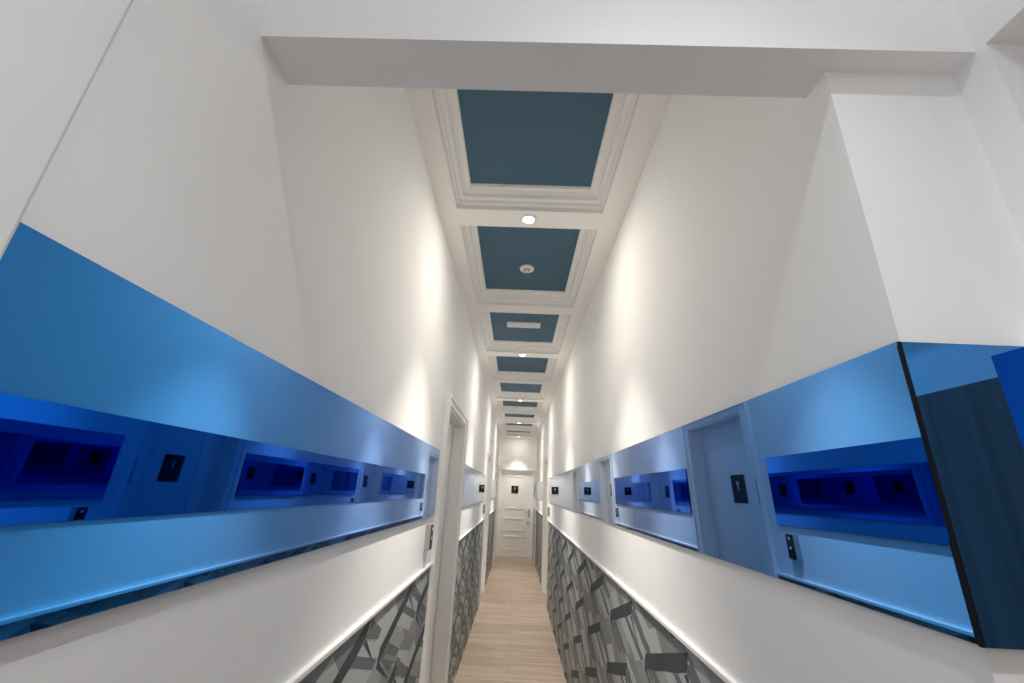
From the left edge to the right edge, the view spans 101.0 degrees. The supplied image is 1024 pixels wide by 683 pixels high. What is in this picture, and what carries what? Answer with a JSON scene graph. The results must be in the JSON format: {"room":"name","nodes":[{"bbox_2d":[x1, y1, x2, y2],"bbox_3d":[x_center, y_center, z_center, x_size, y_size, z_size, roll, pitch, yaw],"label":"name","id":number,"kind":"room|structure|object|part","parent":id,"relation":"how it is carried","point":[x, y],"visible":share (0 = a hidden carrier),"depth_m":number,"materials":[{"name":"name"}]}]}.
{"room":"hallway","nodes":[
{"label":"hallway","id":0,"kind":"room"},
{"bbox_2d":[0,0,500,682],"bbox_3d":[-0.512,1.552,4.441,0.173,3.200,14.800,2,-20,1],"label":"wall","id":1,"kind":"structure","parent":0,"point":[301,224],"depth_m":0.76,"materials":[{"name":"paint"}]},
{"bbox_2d":[0,0,133,259],"bbox_3d":[-0.475,0.157,0.295,0.012,3.060,0.002,2,-20,1],"label":"trim","id":2,"kind":"structure","parent":1,"relation":"attached to","point":[131,1],"depth_m":0.42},
{"bbox_2d":[0,222,439,640],"bbox_3d":[-0.459,0.449,1.423,0.012,0.367,2.316,2,-20,1],"label":"wall mirror","id":3,"kind":"object","parent":1,"relation":"attached to","point":[147,450],"visible":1,"depth_m":0.54,"materials":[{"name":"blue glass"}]},
{"bbox_3d":[-0.479,0.888,1.316,0.014,0.015,2.414,2,-20,1],"label":"dado rail","id":4,"kind":"part","parent":1,"relation":"part of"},
{"bbox_2d":[424,524,433,550],"bbox_3d":[-0.453,1.067,2.305,0.032,0.128,0.070,2,-20,1],"label":"switch panel","id":5,"kind":"object","parent":1,"relation":"attached to","point":[429,527],"visible":1,"depth_m":2.28,"materials":[{"name":"grey plastic"}]},
{"bbox_3d":[-0.440,1.068,2.304,0.004,0.122,0.064,2,-20,1],"label":"glass","id":6,"kind":"part","parent":5,"relation":"part of","materials":[{"name":"black glass"}]},
{"bbox_2d":[419,393,467,682],"bbox_3d":[-0.523,1.554,2.939,0.151,2.192,1.090,2,-20,1],"label":"door","id":7,"kind":"structure","parent":1,"relation":"in","point":[435,658],"depth_m":3.24,"materials":[{"name":"wood"}]},
{"bbox_3d":[-0.446,2.168,4.917,0.014,0.015,3.050,2,-20,1],"label":"dado rail","id":8,"kind":"part","parent":1,"relation":"part of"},
{"bbox_2d":[462,464,485,506],"bbox_3d":[-0.426,1.744,5.067,0.012,0.367,2.890,2,-20,1],"label":"wall mirror","id":9,"kind":"object","parent":1,"relation":"attached to","point":[474,480],"visible":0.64,"depth_m":4.59,"materials":[{"name":"blue glass"}]},
{"bbox_2d":[477,450,491,609],"bbox_3d":[-0.487,2.942,6.844,0.151,2.192,1.100,2,-20,1],"label":"door","id":10,"kind":"structure","parent":1,"relation":"in","point":[489,456],"depth_m":7.08,"materials":[{"name":"wood"}]},
{"bbox_2d":[490,478,496,498],"bbox_3d":[-0.391,3.074,8.808,0.012,0.367,2.590,2,-20,1],"label":"wall mirror","id":11,"kind":"object","parent":1,"relation":"attached to","point":[493,482],"visible":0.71,"depth_m":8.75,"materials":[{"name":"blue glass"}]},
{"bbox_2d":[492,465,499,564],"bbox_3d":[-0.454,4.222,10.444,0.151,2.192,1.100,2,-20,1],"label":"door","id":12,"kind":"structure","parent":1,"relation":"in","point":[498,467],"depth_m":10.64,"materials":[{"name":"wood"}]},
{"bbox_2d":[454,556,565,682],"bbox_3d":[0.222,3.138,3.871,1.790,0.100,15.100,2,-20,1],"label":"floor","id":13,"kind":"structure","parent":0,"point":[511,639],"depth_m":4.99,"materials":[{"name":"laminate"}]},
{"bbox_2d":[499,437,536,557],"bbox_3d":[0.128,4.077,11.466,1.325,3.200,0.140,2,-20,1],"label":"wall","id":14,"kind":"structure","parent":0,"point":[515,453],"depth_m":11.72,"materials":[{"name":"paint"}]},
{"bbox_2d":[495,468,534,557],"bbox_3d":[0.092,4.542,11.250,0.966,2.178,0.096,2,-20,1],"label":"door","id":15,"kind":"structure","parent":14,"relation":"in","point":[515,515],"depth_m":11.23,"materials":[{"name":"wood"}]},
{"bbox_2d":[511,486,517,492],"bbox_3d":[0.077,4.015,11.441,0.190,0.190,0.006,2,-20,1],"label":"door sign","id":16,"kind":"object","parent":15,"relation":"attached to","point":[514,489],"visible":1,"depth_m":11.44,"materials":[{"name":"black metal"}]},
{"bbox_2d":[405,88,672,438],"bbox_3d":[0.145,0.711,6.491,1.005,0.187,11.490,2,-20,1],"label":"ceiling","id":17,"kind":"structure","parent":0,"point":[575,162],"depth_m":2.25,"materials":[{"name":"paint"}]},
{"bbox_3d":[0.176,2.348,11.000,0.778,0.122,1.073,2,-20,1],"label":"moulding","id":18,"kind":"part","parent":17,"relation":"part of","materials":[{"name":"paint"}]},
{"bbox_3d":[0.168,1.885,9.865,0.640,0.020,0.935,2,-20,1],"label":"panel","id":19,"kind":"part","parent":17,"relation":"part of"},
{"bbox_3d":[0.158,1.475,8.711,0.640,0.020,0.935,2,-20,1],"label":"panel","id":20,"kind":"part","parent":17,"relation":"part of","materials":[{"name":"blue paint"}]},
{"bbox_3d":[0.166,1.938,9.846,0.778,0.122,1.073,2,-20,1],"label":"moulding","id":21,"kind":"part","parent":17,"relation":"part of","materials":[{"name":"paint"}]},
{"bbox_3d":[0.155,1.527,8.692,0.778,0.122,1.073,2,-20,1],"label":"moulding","id":22,"kind":"part","parent":17,"relation":"part of","materials":[{"name":"paint"}]},
{"bbox_3d":[0.147,1.065,7.556,0.640,0.020,0.935,2,-20,1],"label":"panel","id":23,"kind":"part","parent":17,"relation":"part of","materials":[{"name":"blue paint"}]},
{"bbox_3d":[0.144,1.117,7.538,0.778,0.122,1.073,2,-20,1],"label":"moulding","id":24,"kind":"part","parent":17,"relation":"part of","materials":[{"name":"paint"}]},
{"bbox_3d":[0.136,0.654,6.402,0.640,0.020,0.935,2,-20,1],"label":"panel","id":25,"kind":"part","parent":17,"relation":"part of","materials":[{"name":"blue paint"}]},
{"bbox_3d":[0.134,0.707,6.383,0.778,0.122,1.073,2,-20,1],"label":"moulding","id":26,"kind":"part","parent":17,"relation":"part of","materials":[{"name":"paint"}]},
{"bbox_3d":[0.126,0.244,5.248,0.640,0.020,0.935,2,-20,1],"label":"panel","id":27,"kind":"part","parent":17,"relation":"part of","materials":[{"name":"blue paint"}]},
{"bbox_3d":[0.123,0.297,5.229,0.778,0.122,1.073,2,-20,1],"label":"moulding","id":28,"kind":"part","parent":17,"relation":"part of","materials":[{"name":"paint"}]},
{"bbox_2d":[507,321,540,328],"bbox_3d":[0.113,-0.160,4.062,0.320,0.014,0.124,2,-20,1],"label":"ceiling vent","id":29,"kind":"object","parent":17,"relation":"in","point":[509,323],"visible":1,"depth_m":4.05,"materials":[{"name":"white plastic"}]},
{"bbox_3d":[0.115,-0.166,4.094,0.640,0.020,0.935,2,-20,1],"label":"panel","id":30,"kind":"part","parent":17,"relation":"part of","materials":[{"name":"blue paint"}]},
{"bbox_3d":[0.113,-0.114,4.075,0.778,0.122,1.073,2,-20,1],"label":"moulding","id":31,"kind":"part","parent":17,"relation":"part of","materials":[{"name":"paint"}]},
{"bbox_2d":[520,264,533,272],"bbox_3d":[0.108,-0.518,3.038,0.104,0.025,0.104,2,-20,1],"label":"smoke detector","id":32,"kind":"object","parent":17,"relation":"attached to","point":[526,268],"visible":1,"depth_m":3.02,"materials":[{"name":"white plastic"}]},
{"bbox_2d":[520,214,536,224],"bbox_3d":[0.092,-0.670,2.323,0.094,0.008,0.094,2,-20,1],"label":"recessed light","id":33,"kind":"object","parent":17,"relation":"in","point":[527,219],"visible":1,"depth_m":2.32,"materials":[{"name":"white plastic"}]},
{"bbox_3d":[0.104,-0.577,2.940,0.640,0.020,0.935,2,-20,1],"label":"panel","id":34,"kind":"part","parent":17,"relation":"part of","materials":[{"name":"blue paint"}]},
{"bbox_3d":[0.102,-0.524,2.921,0.778,0.122,1.073,2,-20,1],"label":"moulding","id":35,"kind":"part","parent":17,"relation":"part of","materials":[{"name":"paint"}]},
{"bbox_3d":[0.094,-0.987,1.785,0.640,0.020,0.935,2,-20,1],"label":"panel","id":36,"kind":"part","parent":17,"relation":"part of","materials":[{"name":"blue paint"}]},
{"bbox_3d":[0.091,-0.934,1.767,0.778,0.122,1.073,2,-20,1],"label":"moulding","id":37,"kind":"part","parent":17,"relation":"part of","materials":[{"name":"paint"}]},
{"bbox_2d":[261,0,1023,345],"bbox_3d":[0.340,0.214,0.556,1.630,3.200,0.197,2,-20,1],"label":"wall","id":38,"kind":"structure","parent":0,"point":[742,48],"depth_m":0.74,"materials":[{"name":"paint"}]},
{"bbox_2d":[897,341,1023,649],"bbox_3d":[0.604,0.171,0.519,0.173,0.353,0.011,2,-20,1],"label":"wall mirror","id":39,"kind":"object","parent":38,"relation":"attached to","point":[967,400],"visible":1,"depth_m":0.52,"materials":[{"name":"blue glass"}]},
{"bbox_2d":[534,72,1023,682],"bbox_3d":[0.653,2.143,5.949,0.173,3.200,11.543,2,-20,1],"label":"wall","id":40,"kind":"structure","parent":0,"point":[762,245],"depth_m":0.97,"materials":[{"name":"paint"}]},
{"bbox_2d":[534,435,537,563],"bbox_3d":[0.608,3.899,10.623,0.023,3.014,0.200,2,-20,1],"label":"trim","id":41,"kind":"structure","parent":40,"relation":"attached to","point":[537,435],"depth_m":10.53,"materials":[{"name":"white wood"}]},
{"bbox_2d":[537,481,542,499],"bbox_3d":[0.604,3.242,9.169,0.014,0.353,2.900,2,-20,1],"label":"wall mirror","id":42,"kind":"object","parent":40,"relation":"attached to","point":[540,484],"visible":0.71,"depth_m":8.88,"materials":[{"name":"blue glass"}]},
{"bbox_2d":[541,455,548,608],"bbox_3d":[0.618,3.066,7.045,0.151,2.192,1.100,2,-20,1],"label":"door","id":43,"kind":"structure","parent":40,"relation":"in","point":[544,578],"depth_m":7.29,"materials":[{"name":"wood"}]},
{"bbox_2d":[548,447,634,530],"bbox_3d":[0.559,1.502,4.272,0.014,0.353,5.094,2,-20,1],"label":"wall mirror","id":44,"kind":"object","parent":40,"relation":"attached to","point":[601,488],"visible":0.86,"depth_m":2.56,"materials":[{"name":"blue glass"}]},
{"bbox_3d":[0.534,1.680,3.472,0.014,0.015,6.563,2,-20,1],"label":"dado rail","id":45,"kind":"part","parent":40,"relation":"part of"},
{"bbox_2d":[630,342,975,643],"bbox_3d":[0.530,0.407,1.194,0.014,0.353,1.438,2,-20,1],"label":"wall mirror","id":46,"kind":"object","parent":40,"relation":"attached to","point":[822,481],"visible":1,"depth_m":0.71,"materials":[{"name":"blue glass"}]},
{"bbox_2d":[966,0,1023,43],"bbox_3d":[0.991,-1.430,-0.668,0.401,0.866,3.200,2,-20,1],"label":"ceiling","id":47,"kind":"structure","parent":0,"point":[998,21],"depth_m":0.69,"materials":[{"name":"paint"}]}
]}

